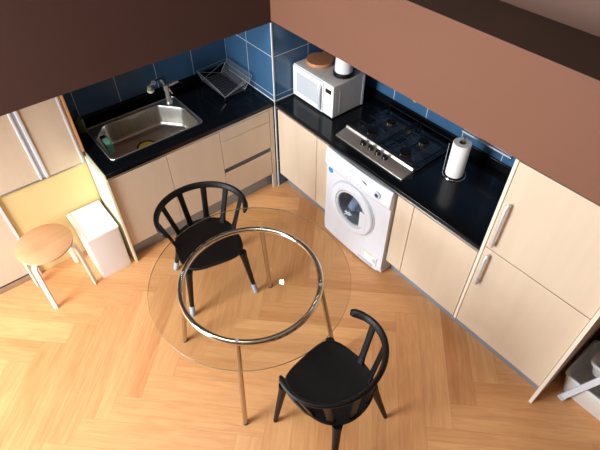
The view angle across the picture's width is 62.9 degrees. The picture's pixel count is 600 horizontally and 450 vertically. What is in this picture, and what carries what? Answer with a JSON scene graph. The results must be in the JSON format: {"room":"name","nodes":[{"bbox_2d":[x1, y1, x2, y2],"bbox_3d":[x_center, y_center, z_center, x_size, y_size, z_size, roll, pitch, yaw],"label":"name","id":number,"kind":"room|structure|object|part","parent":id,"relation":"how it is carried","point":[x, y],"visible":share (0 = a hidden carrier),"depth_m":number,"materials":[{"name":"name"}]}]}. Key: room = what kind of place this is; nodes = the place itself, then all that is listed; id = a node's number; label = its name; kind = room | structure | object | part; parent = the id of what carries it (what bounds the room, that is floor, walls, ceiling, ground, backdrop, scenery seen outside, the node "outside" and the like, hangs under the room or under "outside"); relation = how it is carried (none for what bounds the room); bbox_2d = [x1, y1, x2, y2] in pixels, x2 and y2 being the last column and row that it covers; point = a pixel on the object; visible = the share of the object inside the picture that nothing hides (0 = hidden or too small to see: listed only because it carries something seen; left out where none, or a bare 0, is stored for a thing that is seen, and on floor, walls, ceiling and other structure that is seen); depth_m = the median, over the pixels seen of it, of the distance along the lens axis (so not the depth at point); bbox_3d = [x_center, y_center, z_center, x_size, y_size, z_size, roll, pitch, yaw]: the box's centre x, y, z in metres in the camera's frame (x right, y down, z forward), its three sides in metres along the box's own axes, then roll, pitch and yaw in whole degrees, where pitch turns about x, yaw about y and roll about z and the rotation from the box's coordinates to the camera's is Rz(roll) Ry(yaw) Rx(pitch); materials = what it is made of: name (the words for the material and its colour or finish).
{"room":"kitchen","nodes":[
{"label":"kitchen","id":0,"kind":"room"},
{"bbox_2d":[0,0,272,115],"bbox_3d":[-2.314,-1.252,1.495,6.200,2.451,0.636,-30,53,-26],"label":"wall","id":1,"kind":"structure","parent":0,"point":[49,49],"depth_m":2.62,"materials":[{"name":"brown paint"}]},
{"bbox_2d":[270,23,278,185],"bbox_3d":[-0.191,-0.847,3.793,0.007,1.449,0.007,-30,53,-26],"label":"trim","id":2,"kind":"structure","parent":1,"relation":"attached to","point":[270,23],"depth_m":3.67,"materials":[{"name":"silver metal"}]},
{"bbox_2d":[62,39,226,119],"bbox_3d":[-2.471,-1.008,2.266,6.400,3.900,0.120,-30,53,-26],"label":"wall","id":3,"kind":"structure","parent":0,"point":[89,99],"depth_m":3.62,"materials":[{"name":"blue tile"}]},
{"bbox_2d":[84,131,227,245],"bbox_3d":[-1.105,-0.433,3.739,0.849,0.653,0.616,-30,53,-26],"label":"base cabinet","id":4,"kind":"object","parent":3,"relation":"attached to","point":[137,192],"visible":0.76,"depth_m":3.51,"materials":[{"name":"brown wood"}]},
{"bbox_3d":[-1.082,-0.164,3.490,0.419,0.630,0.018,-30,53,-26],"label":"door","id":5,"kind":"part","parent":4,"relation":"part of","materials":[{"name":"brown wood"}]},
{"bbox_2d":[72,63,273,179],"bbox_3d":[-0.920,-0.809,3.577,1.353,0.096,0.642,-30,53,-26],"label":"countertop","id":6,"kind":"structure","parent":4,"relation":"on","point":[216,114],"depth_m":3.62,"materials":[{"name":"black stone"}]},
{"bbox_2d":[74,110,87,132],"bbox_3d":[-1.529,-0.719,3.398,0.060,0.167,0.060,4,46,4],"label":"soap bottle","id":7,"kind":"object","parent":6,"relation":"on","point":[79,121],"visible":1,"depth_m":3.39,"materials":[{"name":"green plastic"}]},
{"bbox_3d":[-1.343,-0.390,3.222,0.006,0.032,0.322,-30,53,-26],"label":"trim","id":8,"kind":"part","parent":6,"relation":"part of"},
{"bbox_2d":[86,96,202,159],"bbox_3d":[-1.105,-0.650,3.552,0.707,0.173,0.456,-30,53,-26],"label":"sink","id":9,"kind":"object","parent":6,"relation":"in","point":[133,131],"visible":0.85,"depth_m":3.65,"materials":[{"name":"metal"}]},
{"bbox_2d":[99,135,115,154],"bbox_3d":[-1.343,-0.560,3.427,0.057,0.123,0.091,-30,53,-26],"label":"sponge","id":10,"kind":"object","parent":9,"relation":"attached to","point":[108,145],"visible":1,"depth_m":3.40,"materials":[{"name":"green plastic"}]},
{"bbox_3d":[-1.101,-0.637,3.548,0.657,0.161,0.402,-30,53,-26],"label":"bowl","id":11,"kind":"part","parent":9,"relation":"part of","materials":[{"name":"metal"}]},
{"bbox_2d":[147,77,182,103],"bbox_3d":[-0.990,-0.993,3.601,0.077,0.238,0.315,27,52,23],"label":"tap","id":12,"kind":"object","parent":6,"relation":"on","point":[166,86],"visible":1,"depth_m":3.59,"materials":[{"name":"silver metal"}]},
{"bbox_3d":[-1.009,-1.029,3.536,0.022,0.075,0.111,24,51,21],"label":"spout","id":13,"kind":"part","parent":12,"relation":"part of","materials":[{"name":"silver metal"}]},
{"bbox_3d":[-0.944,-1.046,3.624,0.087,0.037,0.037,-30,53,-26],"label":"lever","id":14,"kind":"part","parent":12,"relation":"part of","materials":[{"name":"silver metal"}]},
{"bbox_2d":[197,58,251,100],"bbox_3d":[-0.583,-1.126,3.805,0.285,0.132,0.358,-30,53,-26],"label":"dish rack","id":15,"kind":"object","parent":6,"relation":"on","point":[219,73],"visible":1,"depth_m":3.82,"materials":[{"name":"metal"}]},
{"bbox_3d":[-0.684,-1.079,3.751,0.038,0.094,0.335,-30,53,-26],"label":"frame","id":16,"kind":"part","parent":15,"relation":"part of","materials":[{"name":"metal"}]},
{"bbox_3d":[-0.752,-0.358,3.674,0.422,0.630,0.018,-30,53,-26],"label":"door","id":17,"kind":"part","parent":4,"relation":"part of","materials":[{"name":"brown wood"}]},
{"bbox_2d":[229,69,273,100],"bbox_3d":[-0.394,-1.114,3.877,0.002,0.009,0.640,-30,53,-26],"label":"trim","id":18,"kind":"structure","parent":3,"relation":"attached to","point":[229,69],"depth_m":3.83,"materials":[{"name":"silver metal"}]},
{"bbox_2d":[224,22,323,184],"bbox_3d":[-0.144,-1.175,4.105,0.641,1.449,0.641,-30,53,-26],"label":"wall pillar","id":19,"kind":"structure","parent":0,"point":[250,50],"depth_m":3.62,"materials":[{"name":"blue tile"}]},
{"bbox_2d":[0,181,599,449],"bbox_3d":[-0.535,2.069,2.045,6.400,0.050,6.400,-30,53,-26],"label":"floor","id":20,"kind":"structure","parent":0,"point":[94,371],"depth_m":3.15,"materials":[{"name":"brown wood"}]},
{"bbox_2d":[0,95,105,293],"bbox_3d":[-2.713,0.190,2.820,3.007,1.445,0.311,-30,53,-26],"label":"closet","id":21,"kind":"object","parent":20,"relation":"on","point":[46,176],"visible":0.58,"depth_m":3.23,"materials":[{"name":"brown wood"}]},
{"bbox_3d":[-2.171,0.214,3.230,0.581,0.694,0.024,-30,53,-26],"label":"door","id":22,"kind":"part","parent":21,"relation":"part of","materials":[{"name":"brown wood"}]},
{"bbox_3d":[-2.059,-0.338,2.792,0.882,0.679,0.020,-30,53,-26],"label":"sliding door","id":23,"kind":"part","parent":21,"relation":"part of","materials":[{"name":"brown wood"}]},
{"bbox_3d":[-1.935,-0.168,3.106,1.191,0.009,0.028,-30,53,-26],"label":"rail","id":24,"kind":"part","parent":21,"relation":"part of","materials":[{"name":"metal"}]},
{"bbox_3d":[-1.582,-0.614,3.053,0.226,0.679,0.022,-30,53,-26],"label":"sliding door","id":25,"kind":"part","parent":21,"relation":"part of","materials":[{"name":"brown wood"}]},
{"bbox_3d":[-1.705,-0.046,3.516,0.591,0.752,0.016,-30,53,-26],"label":"panel","id":26,"kind":"part","parent":21,"relation":"part of","materials":[{"name":"yellow wood"}]},
{"bbox_3d":[-1.466,-0.710,3.088,0.014,0.598,0.038,-30,53,-26],"label":"corner post","id":27,"kind":"part","parent":21,"relation":"part of","materials":[{"name":"orange wood"}]},
{"bbox_2d":[15,224,96,308],"bbox_3d":[-1.702,0.275,3.420,0.364,0.449,0.364,36,56,29],"label":"round stool","id":28,"kind":"object","parent":20,"relation":"on","point":[43,244],"visible":1,"depth_m":3.27,"materials":[{"name":"brown wood"}]},
{"bbox_3d":[-1.843,0.284,3.425,0.150,0.431,0.035,-2,46,-2],"label":"leg","id":29,"kind":"part","parent":28,"relation":"part of","materials":[{"name":"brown wood"}]},
{"bbox_3d":[-1.703,0.126,3.265,0.364,0.018,0.364,36,56,29],"label":"seat","id":30,"kind":"part","parent":28,"relation":"part of","materials":[{"name":"brown wood"}]},
{"bbox_3d":[-1.705,0.383,3.329,0.035,0.431,0.150,2,46,2],"label":"leg","id":31,"kind":"part","parent":28,"relation":"part of","materials":[{"name":"brown wood"}]},
{"bbox_3d":[-1.698,0.179,3.525,0.035,0.431,0.150,2,46,2],"label":"leg","id":32,"kind":"part","parent":28,"relation":"part of","materials":[{"name":"brown wood"}]},
{"bbox_3d":[-1.560,0.278,3.429,0.150,0.431,0.035,-2,46,-2],"label":"leg","id":33,"kind":"part","parent":28,"relation":"part of","materials":[{"name":"brown wood"}]},
{"bbox_2d":[66,201,130,277],"bbox_3d":[-1.464,0.112,3.599,0.245,0.415,0.343,-30,53,-26],"label":"storage box","id":34,"kind":"object","parent":20,"relation":"on","point":[99,234],"visible":1,"depth_m":3.48,"materials":[{"name":"white paint"}]},
{"bbox_3d":[-1.465,-0.023,3.457,0.245,0.023,0.343,-30,53,-26],"label":"lid","id":35,"kind":"part","parent":34,"relation":"part of","materials":[{"name":"white paint"}]},
{"bbox_2d":[85,156,137,261],"bbox_3d":[-1.344,-0.095,3.524,0.016,0.808,0.343,-30,53,-26],"label":"end panel","id":36,"kind":"object","parent":20,"relation":"on","point":[102,184],"visible":0.79,"depth_m":3.41,"materials":[{"name":"beige laminate"}]},
{"bbox_2d":[133,175,271,253],"bbox_3d":[-0.761,-0.133,4.009,1.304,0.155,0.014,-30,53,-26],"label":"baseboard","id":37,"kind":"structure","parent":20,"relation":"on","point":[156,238],"depth_m":4.00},
{"bbox_2d":[153,181,257,316],"bbox_3d":[-0.624,0.143,3.325,0.588,0.765,0.479,-19,49,-17],"label":"dining chair","id":38,"kind":"object","parent":20,"relation":"on","point":[226,249],"visible":0.95,"depth_m":3.23,"materials":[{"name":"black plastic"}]},
{"bbox_3d":[-0.863,0.188,3.509,0.158,0.437,0.056,15,48,14],"label":"leg","id":39,"kind":"part","parent":38,"relation":"part of","materials":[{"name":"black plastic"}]},
{"bbox_3d":[-0.715,0.453,3.257,0.055,0.432,0.101,13,48,13],"label":"leg","id":40,"kind":"part","parent":38,"relation":"part of","materials":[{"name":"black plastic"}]},
{"bbox_3d":[-0.647,-0.130,3.104,0.588,0.067,0.359,-19,49,-17],"label":"rail","id":41,"kind":"part","parent":38,"relation":"part of","materials":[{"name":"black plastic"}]},
{"bbox_3d":[-0.620,0.117,3.284,0.430,0.044,0.431,-19,49,-17],"label":"seat","id":42,"kind":"part","parent":38,"relation":"part of","materials":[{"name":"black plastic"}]},
{"bbox_3d":[-0.357,0.331,3.371,0.101,0.432,0.055,16,48,15],"label":"leg","id":43,"kind":"part","parent":38,"relation":"part of","materials":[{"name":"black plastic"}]},
{"bbox_2d":[219,107,276,195],"bbox_3d":[-0.586,-0.685,4.084,0.482,0.808,0.616,-30,53,-26],"label":"base cabinet","id":44,"kind":"object","parent":20,"relation":"on","point":[248,144],"visible":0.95,"depth_m":3.84,"materials":[{"name":"brown wood"}]},
{"bbox_3d":[-0.414,-0.741,3.670,0.442,0.098,0.018,-30,53,-26],"label":"drawer","id":45,"kind":"part","parent":44,"relation":"part of","materials":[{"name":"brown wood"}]},
{"bbox_3d":[-0.414,-0.620,3.798,0.442,0.246,0.018,-30,53,-26],"label":"drawer","id":46,"kind":"part","parent":44,"relation":"part of","materials":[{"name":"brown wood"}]},
{"bbox_3d":[-0.412,-0.423,4.004,0.442,0.240,0.018,-30,53,-26],"label":"drawer","id":47,"kind":"part","parent":44,"relation":"part of","materials":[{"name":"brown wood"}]},
{"bbox_2d":[148,207,350,425],"bbox_3d":[-0.270,0.545,2.947,1.098,0.750,1.098,-30,53,-26],"label":"glass table","id":48,"kind":"object","parent":20,"relation":"on","point":[181,290],"visible":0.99,"depth_m":2.71,"materials":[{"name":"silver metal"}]},
{"bbox_3d":[-0.709,0.522,2.989,0.141,0.721,0.029,4,46,4],"label":"leg","id":49,"kind":"part","parent":48,"relation":"part of","materials":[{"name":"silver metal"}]},
{"bbox_3d":[-0.316,0.871,2.653,0.029,0.721,0.141,4,46,4],"label":"leg","id":50,"kind":"part","parent":48,"relation":"part of","materials":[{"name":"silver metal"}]},
{"bbox_3d":[-0.224,0.236,3.259,0.029,0.721,0.141,4,46,4],"label":"leg","id":51,"kind":"part","parent":48,"relation":"part of","materials":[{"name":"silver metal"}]},
{"bbox_3d":[0.169,0.586,2.923,0.141,0.721,0.029,4,46,4],"label":"leg","id":52,"kind":"part","parent":48,"relation":"part of","materials":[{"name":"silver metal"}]},
{"bbox_2d":[288,179,324,212],"bbox_3d":[0.096,-0.258,4.123,0.012,0.155,0.619,-30,53,-26],"label":"baseboard","id":53,"kind":"structure","parent":20,"relation":"on","point":[289,181],"depth_m":4.19,"materials":[{"name":"silver metal"}]},
{"bbox_2d":[273,309,388,449],"bbox_3d":[0.178,0.880,2.615,0.472,0.764,0.588,35,56,29],"label":"dining chair","id":54,"kind":"object","parent":20,"relation":"on","point":[333,385],"visible":0.99,"depth_m":2.56,"materials":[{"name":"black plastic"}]},
{"bbox_3d":[-0.107,0.992,2.738,0.101,0.432,0.055,1,46,1],"label":"leg","id":55,"kind":"part","parent":54,"relation":"part of","materials":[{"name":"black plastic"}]},
{"bbox_3d":[0.170,0.842,2.586,0.431,0.044,0.430,35,56,29],"label":"seat","id":56,"kind":"part","parent":54,"relation":"part of","materials":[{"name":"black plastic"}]},
{"bbox_3d":[0.212,0.664,2.339,0.359,0.067,0.588,35,56,29],"label":"rail","id":57,"kind":"part","parent":54,"relation":"part of","materials":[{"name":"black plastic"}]},
{"bbox_3d":[0.188,1.179,2.556,0.056,0.437,0.158,-1,46,0],"label":"leg","id":58,"kind":"part","parent":54,"relation":"part of","materials":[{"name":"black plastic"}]},
{"bbox_3d":[0.436,0.996,2.729,0.158,0.437,0.056,0,46,0],"label":"leg","id":59,"kind":"part","parent":54,"relation":"part of","materials":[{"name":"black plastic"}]},
{"bbox_2d":[325,146,398,272],"bbox_3d":[0.614,-0.220,3.622,0.660,0.822,0.620,-30,53,-26],"label":"washing machine","id":60,"kind":"object","parent":20,"relation":"on","point":[367,234],"visible":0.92,"depth_m":3.40,"materials":[{"name":"white plastic"}]},
{"bbox_3d":[0.257,-0.401,3.352,0.008,0.098,0.210,-30,53,-26],"label":"detergent drawer","id":61,"kind":"part","parent":60,"relation":"part of","materials":[{"name":"white plastic"}]},
{"bbox_2d":[349,197,361,211],"bbox_3d":[0.428,-0.166,3.600,0.172,0.169,0.106,-30,53,-26],"label":"laundry","id":62,"kind":"object","parent":60,"relation":"in","point":[354,205],"visible":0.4,"depth_m":3.55,"materials":[{"name":"blue fabric"}]},
{"bbox_3d":[0.381,-0.316,3.251,0.050,0.150,0.620,-30,53,-26],"label":"control panel","id":63,"kind":"part","parent":60,"relation":"part of","materials":[{"name":"white plastic"}]},
{"bbox_3d":[0.494,-0.191,3.133,0.016,0.052,0.052,-30,53,-26],"label":"program knob","id":64,"kind":"part","parent":60,"relation":"part of","materials":[{"name":"grey plastic"}]},
{"bbox_2d":[390,265,539,388],"bbox_3d":[1.073,0.611,3.286,0.012,0.155,1.245,-30,53,-26],"label":"baseboard","id":65,"kind":"structure","parent":20,"relation":"on","point":[403,276],"depth_m":3.27,"materials":[{"name":"grey metal"}]},
{"bbox_2d":[453,158,599,402],"bbox_3d":[1.429,0.245,2.732,0.676,1.458,0.648,-30,53,-26],"label":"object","id":66,"kind":"object","parent":20,"relation":"on","point":[531,292],"visible":0.94,"depth_m":2.48,"materials":[{"name":"brown wood"}]},
{"bbox_3d":[1.019,0.252,2.749,0.047,0.255,0.019,-30,53,-26],"label":"handle","id":67,"kind":"part","parent":66,"relation":"part of","materials":[{"name":"metal"}]},
{"bbox_3d":[1.246,0.006,2.855,0.634,1.303,0.018,-30,53,-26],"label":"panel","id":68,"kind":"part","parent":66,"relation":"part of","materials":[{"name":"beige wood"}]},
{"bbox_3d":[1.017,0.010,2.495,0.047,0.311,0.019,-30,53,-26],"label":"handle","id":69,"kind":"part","parent":66,"relation":"part of","materials":[{"name":"metal"}]},
{"bbox_3d":[1.208,0.525,2.767,0.018,0.704,0.604,-30,53,-26],"label":"door","id":70,"kind":"part","parent":66,"relation":"part of","materials":[{"name":"brown wood"}]},
{"bbox_3d":[1.205,0.076,2.297,0.018,0.583,0.604,-30,53,-26],"label":"door","id":71,"kind":"part","parent":66,"relation":"part of","materials":[{"name":"brown wood"}]},
{"bbox_3d":[1.634,0.416,2.568,0.652,1.458,0.020,-30,53,-26],"label":"panel","id":72,"kind":"part","parent":66,"relation":"part of","materials":[{"name":"beige wood"}]},
{"bbox_2d":[557,376,599,400],"bbox_3d":[1.727,0.858,2.502,0.021,0.949,0.524,-30,53,-26],"label":"folding stand","id":73,"kind":"object","parent":20,"relation":"on","point":[592,383],"visible":1,"depth_m":2.80,"materials":[{"name":"white metal"}]},
{"bbox_2d":[563,340,599,420],"bbox_3d":[1.823,0.970,2.905,0.365,0.205,0.428,-30,53,-26],"label":"plastic bin","id":74,"kind":"object","parent":20,"relation":"on","point":[580,372],"visible":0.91,"depth_m":2.97,"materials":[{"name":"white plastic"}]},
{"bbox_2d":[591,350,599,377],"bbox_3d":[1.913,0.845,2.790,0.370,0.129,0.410,-30,53,-26],"label":"plastic bin","id":75,"kind":"object","parent":74,"relation":"on","point":[595,361],"visible":0.98,"depth_m":2.80,"materials":[{"name":"white plastic"}]},
{"bbox_2d":[270,0,599,204],"bbox_3d":[1.804,-0.114,1.734,0.636,0.473,5.564,-30,53,-26],"label":"wall","id":76,"kind":"structure","parent":0,"point":[544,113],"depth_m":2.25,"materials":[{"name":"brown paint"}]},
{"bbox_2d":[407,0,599,80],"bbox_3d":[1.686,-0.209,1.498,0.335,0.001,5.564,-30,53,-26],"label":"trim","id":77,"kind":"structure","parent":76,"relation":"on","point":[570,47],"depth_m":2.10,"materials":[{"name":"brown paint"}]},
{"bbox_2d":[365,74,599,343],"bbox_3d":[1.895,-0.639,1.885,0.124,3.900,6.200,-30,53,-26],"label":"wall","id":78,"kind":"structure","parent":0,"point":[416,107],"depth_m":3.38,"materials":[{"name":"blue tile"}]},
{"bbox_2d":[278,109,317,200],"bbox_3d":[0.213,-0.682,3.968,0.616,0.653,0.468,-30,53,-26],"label":"base cabinet","id":79,"kind":"object","parent":78,"relation":"attached to","point":[297,145],"visible":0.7,"depth_m":3.81,"materials":[{"name":"brown wood"}]},
{"bbox_2d":[316,138,328,208],"bbox_3d":[0.408,-0.508,3.801,0.616,0.653,0.147,-30,53,-26],"label":"base cabinet","id":80,"kind":"object","parent":78,"relation":"attached to","point":[321,167],"visible":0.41,"depth_m":3.67,"materials":[{"name":"brown wood"}]},
{"bbox_2d":[386,196,414,270],"bbox_3d":[0.896,-0.075,3.384,0.616,0.653,0.133,-30,53,-26],"label":"base cabinet","id":81,"kind":"object","parent":78,"relation":"attached to","point":[404,211],"visible":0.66,"depth_m":3.23,"materials":[{"name":"brown wood"}]},
{"bbox_2d":[400,207,478,314],"bbox_3d":[1.087,0.095,3.221,0.616,0.653,0.469,-30,53,-26],"label":"base cabinet","id":82,"kind":"object","parent":78,"relation":"attached to","point":[435,259],"visible":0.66,"depth_m":3.06,"materials":[{"name":"brown wood"}]},
{"bbox_2d":[275,83,511,250],"bbox_3d":[0.646,-0.560,3.328,0.648,0.096,1.876,-30,53,-26],"label":"countertop","id":83,"kind":"structure","parent":82,"relation":"on","point":[466,208],"depth_m":3.11,"materials":[{"name":"stone"}]},
{"bbox_2d":[293,51,364,117],"bbox_3d":[0.195,-1.034,3.622,0.348,0.262,0.442,-30,53,-26],"label":"microwave","id":84,"kind":"object","parent":83,"relation":"on","point":[333,96],"visible":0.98,"depth_m":3.51,"materials":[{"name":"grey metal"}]},
{"bbox_3d":[0.058,-1.001,3.585,0.010,0.240,0.338,-30,53,-26],"label":"door","id":85,"kind":"part","parent":84,"relation":"part of","materials":[{"name":"white plastic"}]},
{"bbox_3d":[0.099,-0.982,3.566,0.020,0.252,0.440,-30,53,-26],"label":"frame","id":86,"kind":"part","parent":84,"relation":"part of","materials":[{"name":"white plastic"}]},
{"bbox_3d":[0.139,-0.907,3.499,0.022,0.205,0.039,28,53,25],"label":"handle","id":87,"kind":"part","parent":84,"relation":"part of","materials":[{"name":"grey plastic"}]},
{"bbox_2d":[306,52,333,68],"bbox_3d":[0.146,-1.203,3.583,0.204,0.029,0.204,-30,53,-26],"label":"trivet","id":88,"kind":"object","parent":84,"relation":"on","point":[318,60],"visible":1,"depth_m":3.55,"materials":[{"name":"brown wood"}]},
{"bbox_2d":[333,57,357,78],"bbox_3d":[0.316,-1.150,3.389,0.159,0.236,0.167,-30,53,-26],"label":"electric kettle","id":89,"kind":"object","parent":84,"relation":"on","point":[342,70],"visible":0.39,"depth_m":3.40,"materials":[{"name":"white plastic"}]},
{"bbox_2d":[336,104,452,180],"bbox_3d":[0.646,-0.588,3.335,0.527,0.056,0.616,-30,53,-26],"label":"gas hob","id":90,"kind":"object","parent":83,"relation":"in","point":[397,144],"visible":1,"depth_m":3.31,"materials":[{"name":"black glass"}]},
{"bbox_3d":[0.507,-0.640,3.405,0.156,0.002,0.236,-30,53,-26],"label":"burner","id":91,"kind":"part","parent":90,"relation":"part of","materials":[{"name":"black metal"}]},
{"bbox_3d":[0.483,-0.489,3.248,0.108,0.044,0.616,-30,53,-26],"label":"control panel","id":92,"kind":"part","parent":90,"relation":"part of","materials":[{"name":"metal"}]},
{"bbox_3d":[0.551,-0.442,3.188,0.042,0.030,0.042,-30,53,-26],"label":"knob","id":93,"kind":"part","parent":90,"relation":"part of","materials":[{"name":"silver metal"}]},
{"bbox_3d":[0.652,-0.718,3.478,0.156,0.002,0.236,-30,53,-26],"label":"burner","id":94,"kind":"part","parent":90,"relation":"part of","materials":[{"name":"black metal"}]},
{"bbox_3d":[0.698,-0.471,3.241,0.156,0.002,0.236,-30,53,-26],"label":"burner","id":95,"kind":"part","parent":90,"relation":"part of","materials":[{"name":"black metal"}]},
{"bbox_3d":[0.838,-0.553,3.319,0.156,0.002,0.236,-30,53,-26],"label":"burner","id":96,"kind":"part","parent":90,"relation":"part of","materials":[{"name":"black metal"}]},
{"bbox_2d":[442,137,465,181],"bbox_3d":[0.978,-0.422,3.018,0.153,0.282,0.153,-30,53,-26],"label":"paper towel holder","id":97,"kind":"object","parent":83,"relation":"on","point":[443,168],"visible":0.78,"depth_m":3.07,"materials":[{"name":"silver metal"}]},
{"bbox_2d":[445,137,471,178],"bbox_3d":[0.978,-0.413,3.027,0.110,0.240,0.110,-30,53,-26],"label":"paper towel roll","id":98,"kind":"object","parent":97,"relation":"on","point":[458,157],"visible":0.99,"depth_m":2.98,"materials":[{"name":"paper"}]},
{"bbox_2d":[461,129,513,159],"bbox_3d":[1.183,-0.500,3.090,0.074,0.082,0.392,-30,53,-26],"label":"utensil rail","id":99,"kind":"object","parent":78,"relation":"attached to","point":[495,148],"visible":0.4,"depth_m":3.05,"materials":[{"name":"metal"}]},
{"bbox_2d":[500,0,599,36],"bbox_3d":[1.929,-1.034,0.925,0.300,1.966,5.564,-30,53,-26],"label":"wall","id":100,"kind":"structure","parent":0,"point":[584,15],"depth_m":2.10,"materials":[{"name":"brown paint"}]}
]}

